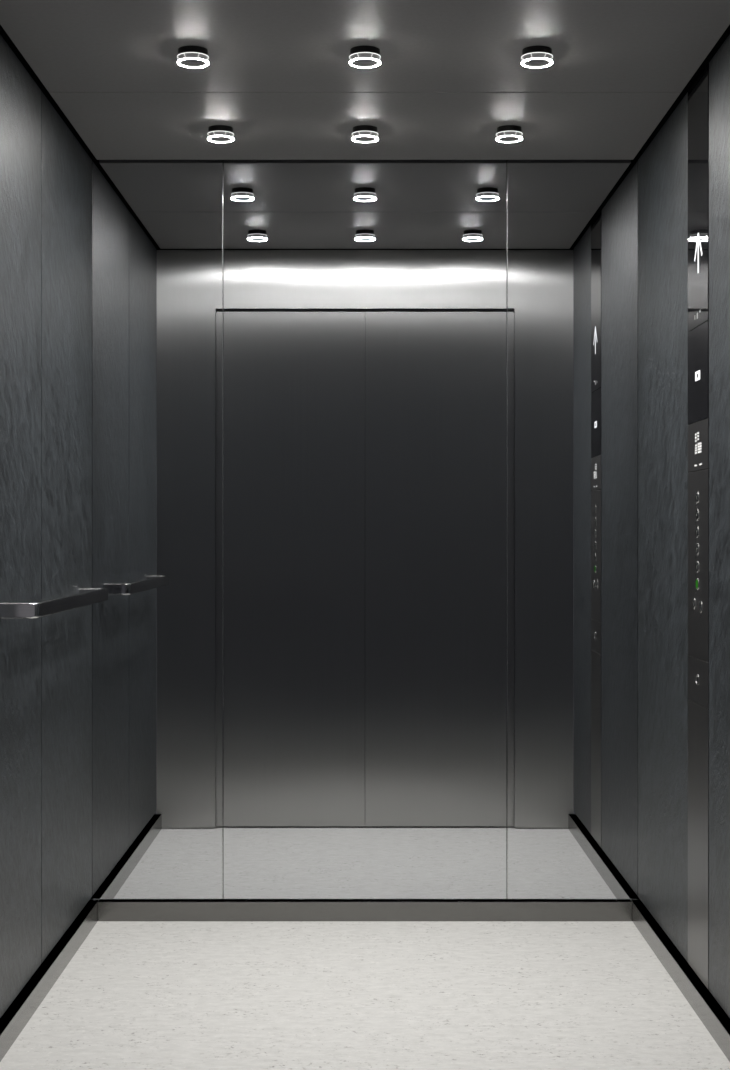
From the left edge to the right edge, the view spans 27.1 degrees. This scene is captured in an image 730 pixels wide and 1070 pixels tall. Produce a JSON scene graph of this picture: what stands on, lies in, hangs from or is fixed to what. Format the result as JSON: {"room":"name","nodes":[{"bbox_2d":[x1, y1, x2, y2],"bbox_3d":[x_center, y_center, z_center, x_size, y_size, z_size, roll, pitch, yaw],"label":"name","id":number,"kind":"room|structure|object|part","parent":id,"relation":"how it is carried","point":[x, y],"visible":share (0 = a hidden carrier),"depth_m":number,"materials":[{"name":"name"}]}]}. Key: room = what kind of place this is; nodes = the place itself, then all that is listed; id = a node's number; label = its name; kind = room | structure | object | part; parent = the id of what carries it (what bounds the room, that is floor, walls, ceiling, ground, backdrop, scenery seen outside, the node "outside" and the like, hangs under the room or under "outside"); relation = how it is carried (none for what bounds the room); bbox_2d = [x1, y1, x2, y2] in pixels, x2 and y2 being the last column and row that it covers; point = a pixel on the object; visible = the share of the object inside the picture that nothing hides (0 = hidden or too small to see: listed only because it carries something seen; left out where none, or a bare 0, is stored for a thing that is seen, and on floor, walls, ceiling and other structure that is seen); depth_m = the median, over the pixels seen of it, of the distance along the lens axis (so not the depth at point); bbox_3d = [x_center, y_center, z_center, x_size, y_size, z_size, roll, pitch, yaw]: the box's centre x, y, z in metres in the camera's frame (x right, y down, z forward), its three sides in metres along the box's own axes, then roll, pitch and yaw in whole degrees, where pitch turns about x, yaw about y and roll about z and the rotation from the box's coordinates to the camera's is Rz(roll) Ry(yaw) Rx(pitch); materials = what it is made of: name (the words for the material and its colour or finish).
{"room":"elevator interior","nodes":[
{"label":"elevator interior","id":0,"kind":"room"},
{"bbox_2d":[0,25,155,1017],"bbox_3d":[-0.830,-0.034,4.463,0.060,2.323,2.780,0,0,0],"label":"wall","id":1,"kind":"structure","parent":0,"point":[78,264],"depth_m":4.07,"materials":[{"name":"black paint"}]},
{"bbox_3d":[-0.809,-0.019,3.413,0.018,2.159,0.674,0,0,0],"label":"wall panel","id":2,"kind":"part","parent":1,"relation":"part of","materials":[{"name":"stone"}]},
{"bbox_2d":[0,588,107,618],"bbox_3d":[-0.759,0.166,3.791,0.084,0.035,0.944,0,0,0],"label":"handrail","id":3,"kind":"object","parent":1,"relation":"attached to","point":[86,596],"visible":1,"depth_m":3.49,"materials":[{"name":"metal"}]},
{"bbox_3d":[-0.809,-0.019,4.100,0.018,2.159,0.689,0,0,0],"label":"wall panel","id":4,"kind":"part","parent":1,"relation":"part of","materials":[{"name":"stone"}]},
{"bbox_2d":[0,814,161,1061],"bbox_3d":[-0.798,1.099,4.448,0.037,0.057,2.750,0,0,0],"label":"baseboard","id":5,"kind":"structure","parent":1,"relation":"attached to","point":[17,1015],"depth_m":3.99,"materials":[{"name":"metal"}]},
{"bbox_3d":[-0.809,-0.019,4.796,0.018,2.159,0.689,0,0,0],"label":"wall panel","id":6,"kind":"part","parent":1,"relation":"part of","materials":[{"name":"stone"}]},
{"bbox_3d":[-0.809,-0.019,5.483,0.018,2.159,0.674,0,0,0],"label":"wall panel","id":7,"kind":"part","parent":1,"relation":"part of","materials":[{"name":"stone"}]},
{"bbox_2d":[98,900,631,920],"bbox_3d":[0.000,1.099,4.448,1.560,0.057,0.040,0,0,0],"label":"baseboard","id":8,"kind":"structure","parent":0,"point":[108,910],"depth_m":4.43,"materials":[{"name":"metal"}]},
{"bbox_2d":[90,160,222,899],"bbox_3d":[-0.614,-0.038,4.448,0.393,2.214,0.006,0,0,0],"label":"wall mirror","id":9,"kind":"object","parent":8,"relation":"on","point":[222,160],"visible":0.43,"depth_m":4.45,"materials":[{"name":"silver glass"}]},
{"bbox_2d":[223,160,506,899],"bbox_3d":[0.000,-0.038,4.448,0.832,2.214,0.006,0,0,0],"label":"wall mirror","id":10,"kind":"object","parent":8,"relation":"on","point":[223,160],"visible":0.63,"depth_m":4.45,"materials":[{"name":"silver glass"}]},
{"bbox_2d":[507,160,639,899],"bbox_3d":[0.614,-0.038,4.448,0.393,2.214,0.006,0,0,0],"label":"wall mirror","id":11,"kind":"object","parent":8,"relation":"on","point":[507,160],"visible":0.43,"depth_m":4.45,"materials":[{"name":"silver glass"}]},
{"bbox_2d":[0,0,729,248],"bbox_3d":[0.000,-1.160,4.508,1.720,0.130,2.870,0,0,0],"label":"ceiling","id":12,"kind":"structure","parent":0,"point":[278,73],"depth_m":3.84,"materials":[{"name":"black paint"}]},
{"bbox_2d":[177,46,208,67],"bbox_3d":[-0.389,-1.081,3.427,0.073,0.029,0.073,0,0,0],"label":"recessed light","id":13,"kind":"object","parent":12,"relation":"in","point":[189,55],"visible":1,"depth_m":3.41,"materials":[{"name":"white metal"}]},
{"bbox_3d":[-0.389,-1.067,3.427,0.072,0.002,0.072,0,0,4],"label":"ring seat","id":14,"kind":"part","parent":13,"relation":"part of","materials":[{"name":"white plastic"}]},
{"bbox_2d":[207,125,233,142],"bbox_3d":[-0.389,-1.081,4.086,0.073,0.029,0.073,0,0,0],"label":"recessed light","id":15,"kind":"object","parent":12,"relation":"in","point":[219,133],"visible":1,"depth_m":4.07,"materials":[{"name":"plastic"}]},
{"bbox_3d":[-0.389,-1.067,4.086,0.072,0.002,0.072,0,0,4],"label":"ring seat","id":16,"kind":"part","parent":15,"relation":"part of","materials":[{"name":"white plastic"}]},
{"bbox_2d":[349,46,380,67],"bbox_3d":[0.000,-1.081,3.427,0.073,0.029,0.073,0,0,0],"label":"recessed light","id":17,"kind":"object","parent":12,"relation":"in","point":[360,55],"visible":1,"depth_m":3.41,"materials":[{"name":"plastic"}]},
{"bbox_3d":[0.000,-1.067,3.427,0.072,0.002,0.072,0,0,-4],"label":"ring seat","id":18,"kind":"part","parent":17,"relation":"part of","materials":[{"name":"white plastic"}]},
{"bbox_2d":[352,125,377,142],"bbox_3d":[0.000,-1.081,4.086,0.073,0.029,0.073,0,0,0],"label":"recessed light","id":19,"kind":"object","parent":12,"relation":"in","point":[362,133],"visible":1,"depth_m":4.06,"materials":[{"name":"plastic"}]},
{"bbox_3d":[0.000,-1.067,4.086,0.072,0.002,0.072,0,0,-4],"label":"ring seat","id":20,"kind":"part","parent":19,"relation":"part of","materials":[{"name":"white plastic"}]},
{"bbox_3d":[0.000,-1.101,5.475,1.565,0.012,0.661,0,0,0],"label":"panel","id":21,"kind":"part","parent":12,"relation":"part of","materials":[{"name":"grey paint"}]},
{"bbox_3d":[0.000,-1.101,4.805,1.565,0.012,0.674,0,0,0],"label":"panel","id":22,"kind":"part","parent":12,"relation":"part of","materials":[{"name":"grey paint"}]},
{"bbox_3d":[0.000,-1.101,3.421,1.565,0.012,0.661,0,0,0],"label":"panel","id":23,"kind":"part","parent":12,"relation":"part of","materials":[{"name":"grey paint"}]},
{"bbox_3d":[0.000,-1.101,4.091,1.565,0.012,0.674,0,0,0],"label":"panel","id":24,"kind":"part","parent":12,"relation":"part of","materials":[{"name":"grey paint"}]},
{"bbox_2d":[496,125,522,142],"bbox_3d":[0.389,-1.081,4.086,0.073,0.029,0.073,0,0,0],"label":"recessed light","id":25,"kind":"object","parent":12,"relation":"in","point":[510,133],"visible":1,"depth_m":4.07,"materials":[{"name":"plastic"}]},
{"bbox_3d":[0.389,-1.067,4.086,0.072,0.002,0.072,0,0,-4],"label":"ring seat","id":26,"kind":"part","parent":25,"relation":"part of","materials":[{"name":"white plastic"}]},
{"bbox_2d":[521,46,552,67],"bbox_3d":[0.389,-1.081,3.427,0.073,0.029,0.073,0,0,0],"label":"recessed light","id":27,"kind":"object","parent":12,"relation":"in","point":[532,55],"visible":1,"depth_m":3.41,"materials":[{"name":"plastic"}]},
{"bbox_3d":[0.389,-1.067,3.427,0.072,0.002,0.072,0,0,-4],"label":"ring seat","id":28,"kind":"part","parent":27,"relation":"part of","materials":[{"name":"white plastic"}]},
{"bbox_2d":[0,826,729,1069],"bbox_3d":[0.000,1.143,4.486,1.660,0.030,2.825,0,0,0],"label":"floor","id":29,"kind":"structure","parent":0,"point":[134,995],"depth_m":3.93,"materials":[{"name":"white stone"}]},
{"bbox_2d":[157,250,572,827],"bbox_3d":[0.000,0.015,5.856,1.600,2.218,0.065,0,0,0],"label":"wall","id":30,"kind":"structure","parent":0,"point":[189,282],"depth_m":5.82,"materials":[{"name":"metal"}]},
{"bbox_2d":[574,25,729,1017],"bbox_3d":[0.830,-0.034,4.463,0.060,2.323,2.780,0,0,0],"label":"wall","id":31,"kind":"structure","parent":0,"point":[644,216],"depth_m":4.19,"materials":[{"name":"black paint"}]},
{"bbox_3d":[0.809,-0.019,5.593,0.018,2.159,0.454,0,0,0],"label":"wall panel","id":32,"kind":"part","parent":31,"relation":"part of","materials":[{"name":"stone"}]},
{"bbox_2d":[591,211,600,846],"bbox_3d":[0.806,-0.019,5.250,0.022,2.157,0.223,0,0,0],"label":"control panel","id":33,"kind":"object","parent":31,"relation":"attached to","point":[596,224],"visible":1,"depth_m":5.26,"materials":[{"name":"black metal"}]},
{"bbox_3d":[0.808,-0.800,5.250,0.018,0.596,0.223,0,0,0],"label":"glass","id":34,"kind":"part","parent":33,"relation":"part of","materials":[{"name":"black glass"}]},
{"bbox_3d":[0.808,0.733,5.250,0.018,0.653,0.223,0,0,0],"label":"plate","id":35,"kind":"part","parent":33,"relation":"part of","materials":[{"name":"metal"}]},
{"bbox_3d":[0.808,-0.214,5.250,0.018,0.116,0.223,0,0,0],"label":"information plate","id":36,"kind":"part","parent":33,"relation":"part of","materials":[{"name":"metal"}]},
{"bbox_3d":[0.808,-0.387,5.250,0.018,0.227,0.223,0,0,0],"label":"display glass","id":37,"kind":"part","parent":33,"relation":"part of","materials":[{"name":"black glass"}]},
{"bbox_3d":[0.808,0.071,5.250,0.018,0.450,0.223,0,0,0],"label":"button plate","id":38,"kind":"part","parent":33,"relation":"part of","materials":[{"name":"metal"}]},
{"bbox_3d":[0.809,-0.019,4.793,0.018,2.159,0.684,0,0,0],"label":"wall panel","id":39,"kind":"part","parent":31,"relation":"part of","materials":[{"name":"stone"}]},
{"bbox_2d":[568,814,729,1061],"bbox_3d":[0.798,1.099,4.448,0.037,0.057,2.750,0,0,0],"label":"baseboard","id":40,"kind":"structure","parent":31,"relation":"attached to","point":[712,1015],"depth_m":4.00,"materials":[{"name":"metal"}]},
{"bbox_3d":[0.809,-0.019,4.103,0.018,2.159,0.684,0,0,0],"label":"wall panel","id":41,"kind":"part","parent":31,"relation":"part of","materials":[{"name":"stone"}]},
{"bbox_2d":[688,64,708,989],"bbox_3d":[0.806,-0.019,3.646,0.022,2.157,0.223,0,0,0],"label":"control panel","id":42,"kind":"object","parent":31,"relation":"attached to","point":[698,94],"visible":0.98,"depth_m":3.65,"materials":[{"name":"black metal"}]},
{"bbox_3d":[0.808,-0.800,3.646,0.018,0.596,0.223,0,0,0],"label":"glass","id":43,"kind":"part","parent":42,"relation":"part of","materials":[{"name":"black glass"}]},
{"bbox_3d":[0.808,0.733,3.646,0.018,0.653,0.223,0,0,0],"label":"plate","id":44,"kind":"part","parent":42,"relation":"part of","materials":[{"name":"metal"}]},
{"bbox_2d":[688,655,708,708],"bbox_3d":[0.808,0.352,3.646,0.018,0.107,0.223,0,0,0],"label":"switch plate","id":45,"kind":"object","parent":42,"relation":"attached to","point":[698,665],"depth_m":3.63,"materials":[{"name":"metal"}]},
{"bbox_3d":[0.808,-0.214,3.646,0.018,0.116,0.223,0,0,0],"label":"information plate","id":46,"kind":"part","parent":42,"relation":"part of","materials":[{"name":"metal"}]},
{"bbox_2d":[695,432,701,453],"bbox_3d":[0.799,-0.222,3.635,0.001,0.051,0.069,0,0,0],"label":"print","id":47,"kind":"object","parent":42,"relation":"attached to","point":[698,435],"depth_m":3.63},
{"bbox_3d":[0.808,-0.387,3.646,0.018,0.227,0.223,0,0,0],"label":"display glass","id":48,"kind":"part","parent":42,"relation":"part of","materials":[{"name":"black glass"}]},
{"bbox_3d":[0.808,0.071,3.646,0.018,0.450,0.223,0,0,0],"label":"button plate","id":49,"kind":"part","parent":42,"relation":"part of","materials":[{"name":"metal"}]},
{"bbox_3d":[0.809,-0.019,3.303,0.018,2.159,0.454,0,0,0],"label":"wall panel","id":50,"kind":"part","parent":31,"relation":"part of","materials":[{"name":"stone"}]}
]}

